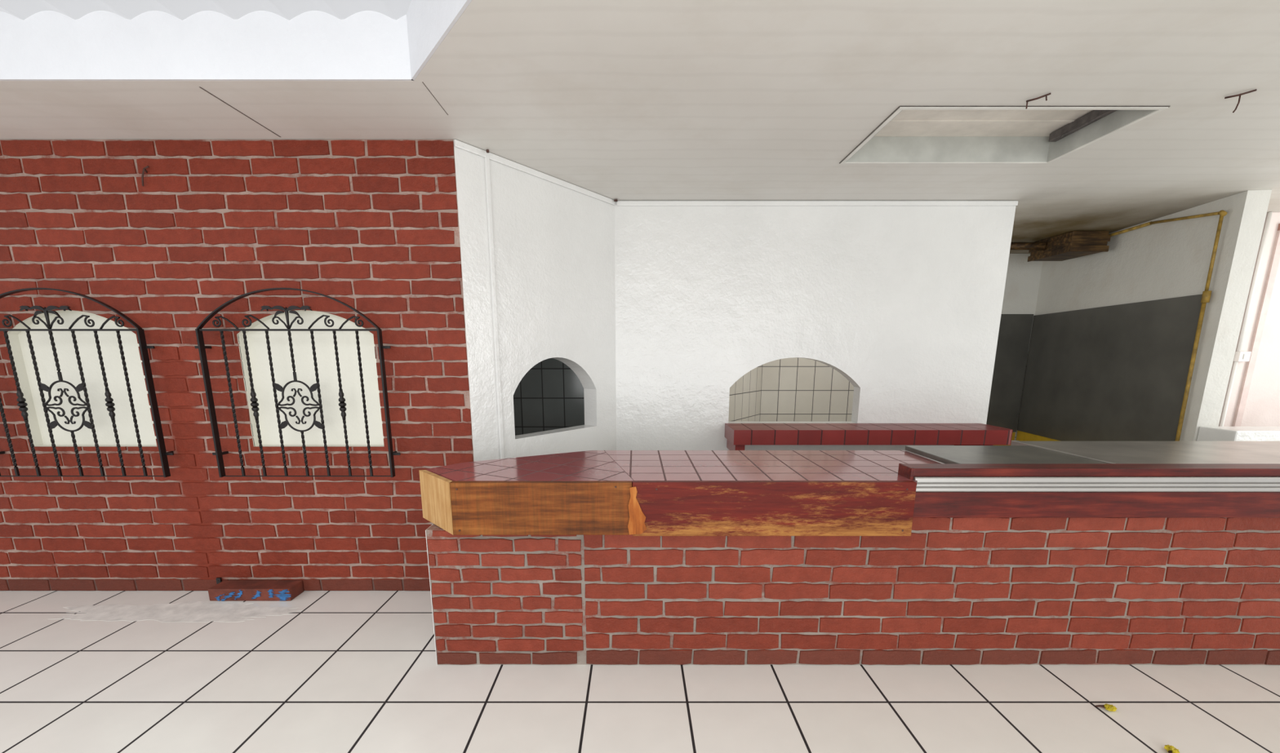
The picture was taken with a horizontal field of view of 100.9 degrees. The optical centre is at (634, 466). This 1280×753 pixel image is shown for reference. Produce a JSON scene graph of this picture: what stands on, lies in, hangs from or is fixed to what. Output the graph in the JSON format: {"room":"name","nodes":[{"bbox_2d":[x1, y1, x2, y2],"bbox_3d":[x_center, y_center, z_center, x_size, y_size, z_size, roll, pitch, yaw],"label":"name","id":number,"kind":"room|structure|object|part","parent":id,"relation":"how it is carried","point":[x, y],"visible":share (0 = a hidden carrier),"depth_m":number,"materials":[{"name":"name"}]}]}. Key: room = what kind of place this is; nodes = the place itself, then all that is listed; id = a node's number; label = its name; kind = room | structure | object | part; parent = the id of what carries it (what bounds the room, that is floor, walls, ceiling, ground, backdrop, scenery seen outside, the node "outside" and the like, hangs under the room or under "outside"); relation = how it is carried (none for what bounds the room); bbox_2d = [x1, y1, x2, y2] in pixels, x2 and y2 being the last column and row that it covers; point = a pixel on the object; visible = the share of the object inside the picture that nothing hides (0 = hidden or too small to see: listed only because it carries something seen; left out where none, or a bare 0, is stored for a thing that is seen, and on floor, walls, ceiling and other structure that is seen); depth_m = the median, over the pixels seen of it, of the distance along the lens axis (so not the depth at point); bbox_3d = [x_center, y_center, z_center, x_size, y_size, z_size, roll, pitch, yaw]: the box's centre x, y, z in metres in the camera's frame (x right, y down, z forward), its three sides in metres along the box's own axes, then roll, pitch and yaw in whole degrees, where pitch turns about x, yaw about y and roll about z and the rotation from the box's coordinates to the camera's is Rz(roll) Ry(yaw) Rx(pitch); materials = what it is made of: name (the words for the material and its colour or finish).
{"room":"restaurant","nodes":[
{"label":"restaurant","id":0,"kind":"room"},
{"bbox_2d":[0,0,471,80],"bbox_3d":[-3.240,-1.269,-0.155,6.120,0.360,4.613,0,12,0],"label":"wall","id":1,"kind":"structure","parent":0,"point":[45,45],"depth_m":2.10,"materials":[{"name":"white paint"}]},
{"bbox_2d":[0,0,411,20],"bbox_3d":[-3.180,-1.392,-0.177,6.200,0.198,4.580,0,12,0],"label":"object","id":2,"kind":"structure","parent":1,"relation":"in","point":[21,9],"depth_m":2.04,"materials":[{"name":"grey"}]},
{"bbox_2d":[199,86,280,137],"bbox_3d":[-1.801,-1.623,2.436,0.006,0.001,0.510,0,12,0],"label":"trim","id":3,"kind":"structure","parent":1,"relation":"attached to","point":[199,86],"depth_m":2.40,"materials":[{"name":"grey"}]},
{"bbox_2d":[422,81,448,115],"bbox_3d":[-0.864,-1.594,2.293,0.003,0.001,0.300,0,12,0],"label":"trim","id":4,"kind":"structure","parent":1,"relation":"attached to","point":[422,82],"depth_m":2.28,"materials":[{"name":"grey"}]},
{"bbox_2d":[0,139,474,591],"bbox_3d":[-3.667,-0.480,3.063,5.471,2.493,0.207,0,12,0],"label":"wall","id":5,"kind":"structure","parent":0,"point":[370,226],"depth_m":2.96,"materials":[{"name":"red brick"}]},
{"bbox_2d":[0,288,173,477],"bbox_3d":[-3.145,-0.447,2.922,1.060,1.026,0.082,0,12,0],"label":"window grille","id":6,"kind":"object","parent":5,"relation":"in","point":[144,348],"visible":1,"depth_m":2.90,"materials":[{"name":"black metal"}]},
{"bbox_3d":[-3.145,-0.734,2.840,0.956,0.010,0.016,0,12,0],"label":"rail","id":7,"kind":"part","parent":6,"relation":"part of","materials":[{"name":"black metal"}]},
{"bbox_3d":[-3.145,0.056,3.004,0.956,0.005,0.006,0,12,0],"label":"rail","id":8,"kind":"part","parent":6,"relation":"part of","materials":[{"name":"black metal"}]},
{"bbox_3d":[-2.660,-0.340,2.922,0.010,0.815,0.034,0,12,0],"label":"post","id":9,"kind":"part","parent":6,"relation":"part of","materials":[{"name":"black metal"}]},
{"bbox_2d":[141,165,149,186],"bbox_3d":[-2.526,-1.502,2.732,0.047,0.098,0.027,0,12,0],"label":"hook","id":10,"kind":"object","parent":5,"relation":"attached to","point":[147,166],"visible":1,"depth_m":2.72,"materials":[{"name":"metal"}]},
{"bbox_2d":[215,577,222,584],"bbox_3d":[-2.515,0.696,3.194,0.026,0.044,0.014,0,12,0],"label":"socket","id":11,"kind":"object","parent":5,"relation":"attached to","point":[219,580],"visible":0.64,"depth_m":3.19,"materials":[{"name":"black plastic"}]},
{"bbox_2d":[194,288,400,477],"bbox_3d":[-1.860,-0.447,2.922,1.060,1.026,0.082,0,12,0],"label":"window grille","id":12,"kind":"object","parent":5,"relation":"in","point":[201,346],"visible":1,"depth_m":2.90,"materials":[{"name":"black metal"}]},
{"bbox_3d":[-2.345,-0.340,2.922,0.010,0.815,0.034,0,12,0],"label":"post","id":13,"kind":"part","parent":12,"relation":"part of","materials":[{"name":"black metal"}]},
{"bbox_3d":[-1.860,-0.734,2.840,0.956,0.010,0.016,0,12,0],"label":"rail","id":14,"kind":"part","parent":12,"relation":"part of","materials":[{"name":"black metal"}]},
{"bbox_3d":[-1.860,0.056,3.004,0.956,0.005,0.006,0,12,0],"label":"rail","id":15,"kind":"part","parent":12,"relation":"part of","materials":[{"name":"black metal"}]},
{"bbox_3d":[-1.375,-0.340,2.922,0.010,0.815,0.034,0,12,0],"label":"post","id":16,"kind":"part","parent":12,"relation":"part of","materials":[{"name":"black metal"}]},
{"bbox_2d":[453,146,616,462],"bbox_3d":[-0.582,-0.580,3.544,0.120,2.493,1.364,8,14,35],"label":"wall","id":17,"kind":"structure","parent":0,"point":[554,244],"depth_m":3.28,"materials":[{"name":"white paint"}]},
{"bbox_2d":[484,151,504,459],"bbox_3d":[-0.807,-0.493,3.125,0.016,2.492,0.025,8,14,35],"label":"trim","id":18,"kind":"structure","parent":17,"relation":"attached to","point":[486,160],"depth_m":3.02,"materials":[{"name":"white paint"}]},
{"bbox_2d":[453,139,614,204],"bbox_3d":[-0.537,-1.773,3.243,0.015,0.033,1.332,8,14,35],"label":"trim","id":19,"kind":"structure","parent":17,"relation":"attached to","point":[457,144],"depth_m":3.12,"materials":[{"name":"white paint"}]},
{"bbox_2d":[513,358,584,435],"bbox_3d":[-0.950,-0.868,4.926,3.300,2.493,0.100,0,12,0],"label":"wall","id":20,"kind":"structure","parent":0,"point":[549,396],"depth_m":4.93,"materials":[{"name":"tile"}]},
{"bbox_2d":[0,0,1279,253],"bbox_3d":[0.250,-1.442,1.488,13.500,0.030,10.500,0,12,0],"label":"ceiling","id":21,"kind":"structure","parent":0,"point":[619,100],"depth_m":2.26,"materials":[{"name":"paint"}]},
{"bbox_2d":[839,106,1169,164],"bbox_3d":[1.780,-1.741,2.684,1.204,0.141,0.709,0,12,0],"label":"ceiling opening","id":22,"kind":"object","parent":21,"relation":"attached to","point":[910,135],"visible":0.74,"depth_m":2.89,"materials":[{"name":"white paint"}]},
{"bbox_2d":[1025,93,1050,108],"bbox_3d":[1.730,-1.571,2.268,0.013,0.033,0.088,-10,15,-38],"label":"ceiling hook","id":23,"kind":"object","parent":21,"relation":"attached to","point":[1048,94],"visible":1,"depth_m":2.26,"materials":[{"name":"metal"}]},
{"bbox_3d":[1.729,-1.581,2.265,0.011,0.011,0.088,-9,15,-36],"label":"plate","id":24,"kind":"part","parent":23,"relation":"part of","materials":[{"name":"metal"}]},
{"bbox_2d":[1009,231,1111,262],"bbox_3d":[3.694,-2.067,5.008,1.157,0.179,0.572,3,12,13],"label":"box","id":25,"kind":"object","parent":21,"relation":"attached to","point":[1074,244],"visible":0.95,"depth_m":4.79,"materials":[{"name":"brown wood"}]},
{"bbox_2d":[1224,88,1257,112],"bbox_3d":[2.559,-1.543,2.239,0.018,0.075,0.091,-9,15,-38],"label":"ceiling hook","id":26,"kind":"object","parent":21,"relation":"attached to","point":[1255,90],"visible":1,"depth_m":2.24,"materials":[{"name":"metal"}]},
{"bbox_3d":[2.561,-1.575,2.235,0.011,0.011,0.091,-9,15,-38],"label":"plate","id":27,"kind":"part","parent":26,"relation":"part of","materials":[{"name":"metal"}]},
{"bbox_2d":[0,591,1279,752],"bbox_3d":[0.250,1.063,2.009,13.500,0.100,10.500,0,12,0],"label":"floor","id":28,"kind":"structure","parent":0,"point":[349,672],"depth_m":2.23,"materials":[{"name":"tile"}]},
{"bbox_2d":[51,601,302,622],"bbox_3d":[-2.561,0.814,2.959,1.389,0.001,0.249,0,12,0],"label":"smear","id":29,"kind":"object","parent":28,"relation":"on","point":[187,611],"visible":1,"depth_m":2.96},
{"bbox_2d":[208,580,303,601],"bbox_3d":[-2.243,0.739,3.138,0.485,0.075,0.132,0,12,0],"label":"box","id":30,"kind":"object","parent":28,"relation":"on","point":[227,590],"visible":1,"depth_m":3.08,"materials":[{"name":"red plastic"}]},
{"bbox_2d":[418,440,1279,666],"bbox_3d":[1.504,0.386,2.721,4.997,0.936,0.928,0,12,0],"label":"counter","id":31,"kind":"object","parent":28,"relation":"on","point":[1020,553],"depth_m":2.36,"materials":[{"name":"red brick"},{"name":"worn maroon-painted wood"},{"name":"maroon tile"}]},
{"bbox_3d":[2.594,0.076,2.254,2.812,0.064,0.025,0,12,0],"label":"metal trim","id":32,"kind":"part","parent":31,"relation":"part of","materials":[{"name":"metal"}]},
{"bbox_2d":[1094,704,1116,711],"bbox_3d":[1.908,0.974,2.133,0.067,0.022,0.043,0,12,0],"label":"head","id":33,"kind":"object","parent":28,"relation":"on","point":[1108,708],"visible":1,"depth_m":2.13},
{"bbox_2d":[1164,745,1179,752],"bbox_3d":[1.929,1.024,1.895,0.042,0.021,0.066,5,13,21],"label":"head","id":34,"kind":"object","parent":28,"relation":"on","point":[1171,749],"visible":1,"depth_m":1.90},
{"bbox_2d":[728,364,762,422],"bbox_3d":[1.028,-0.978,5.457,0.100,2.493,1.351,8,14,32],"label":"wall","id":35,"kind":"structure","parent":0,"point":[744,398],"depth_m":5.69,"materials":[{"name":"tile"}]},
{"bbox_2d":[614,201,1016,464],"bbox_3d":[1.294,-0.695,4.094,2.879,2.493,0.120,0,12,0],"label":"wall","id":36,"kind":"structure","parent":0,"point":[904,303],"depth_m":3.94,"materials":[{"name":"white paint"}]},
{"bbox_2d":[616,200,1017,205],"bbox_3d":[1.302,-1.882,3.778,2.865,0.030,0.016,0,12,0],"label":"trim","id":37,"kind":"structure","parent":36,"relation":"attached to","point":[619,202],"depth_m":3.77,"materials":[{"name":"white paint"}]},
{"bbox_2d":[724,423,1013,450],"bbox_3d":[1.695,-0.202,3.936,1.990,0.192,0.389,0,12,0],"label":"shelf","id":38,"kind":"object","parent":36,"relation":"attached to","point":[737,435],"visible":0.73,"depth_m":3.74,"materials":[{"name":"red tile"}]},
{"bbox_2d":[759,253,1042,440],"bbox_3d":[3.040,-1.097,6.027,3.200,2.493,0.112,0,12,0],"label":"wall","id":39,"kind":"structure","parent":0,"point":[793,389],"depth_m":6.01,"materials":[{"name":"tile"}]},
{"bbox_2d":[993,432,1015,445],"bbox_3d":[3.750,-0.129,6.167,1.300,0.540,0.008,0,12,0],"label":"baseboard","id":40,"kind":"structure","parent":39,"relation":"attached to","point":[1013,433],"depth_m":6.12,"materials":[{"name":"yellow paint"}]},
{"bbox_2d":[986,314,1033,432],"bbox_3d":[3.754,-1.041,5.976,1.308,1.315,0.010,0,12,0],"label":"metal panel","id":41,"kind":"object","parent":39,"relation":"attached to","point":[1015,330],"visible":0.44,"depth_m":5.96,"materials":[{"name":"black metal"}]},
{"bbox_2d":[1015,189,1271,441],"bbox_3d":[4.342,-0.859,4.883,0.140,2.493,2.252,2,12,8],"label":"wall","id":42,"kind":"structure","parent":0,"point":[1172,259],"depth_m":3.92,"materials":[{"name":"paint"}]},
{"bbox_2d":[1016,431,1061,441],"bbox_3d":[4.286,0.055,5.199,0.006,0.575,1.982,2,12,8],"label":"baseboard","id":43,"kind":"structure","parent":42,"relation":"attached to","point":[1021,436],"depth_m":5.85,"materials":[{"name":"yellow paint"}]},
{"bbox_2d":[1017,294,1202,441],"bbox_3d":[4.271,-0.833,4.960,0.008,1.280,2.092,2,12,8],"label":"metal panel","id":44,"kind":"object","parent":42,"relation":"attached to","point":[1114,373],"visible":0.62,"depth_m":4.70,"materials":[{"name":"black metal"}]},
{"bbox_2d":[1108,209,1226,441],"bbox_3d":[4.245,-1.137,4.839,0.044,1.895,2.082,2,12,8],"label":"gas pipe","id":45,"kind":"object","parent":42,"relation":"attached to","point":[1206,296],"visible":0.83,"depth_m":3.86,"materials":[{"name":"yellow metal"}]},
{"bbox_2d":[1196,426,1279,441],"bbox_3d":[4.865,0.172,3.838,1.470,0.900,0.245,0,12,0],"label":"wall","id":46,"kind":"structure","parent":0,"point":[1205,433],"depth_m":3.68,"materials":[{"name":"white paint"}]},
{"bbox_2d":[1218,212,1279,426],"bbox_3d":[4.690,-0.756,4.388,0.660,2.493,0.100,0,12,0],"label":"wall","id":47,"kind":"structure","parent":0,"point":[1275,219],"depth_m":4.24,"materials":[{"name":"paint"}]},
{"bbox_2d":[1219,212,1272,426],"bbox_3d":[4.930,-0.744,4.315,0.090,2.480,0.046,0,12,0],"label":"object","id":48,"kind":"object","parent":47,"relation":"attached to","point":[1239,356],"visible":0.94,"depth_m":4.25,"materials":[{"name":"white plastic"}]},
{"bbox_2d":[1231,223,1279,426],"bbox_3d":[5.600,-0.709,4.367,1.200,2.410,0.080,0,12,0],"label":"door","id":49,"kind":"structure","parent":47,"relation":"in","point":[1275,257],"depth_m":4.25,"materials":[{"name":"white paint"}]},
{"bbox_2d":[1240,260,1279,426],"bbox_3d":[5.810,-0.768,4.447,1.580,2.493,0.080,0,12,0],"label":"wall","id":50,"kind":"structure","parent":0,"point":[1262,408],"depth_m":4.41,"materials":[{"name":"paint"}]}
]}

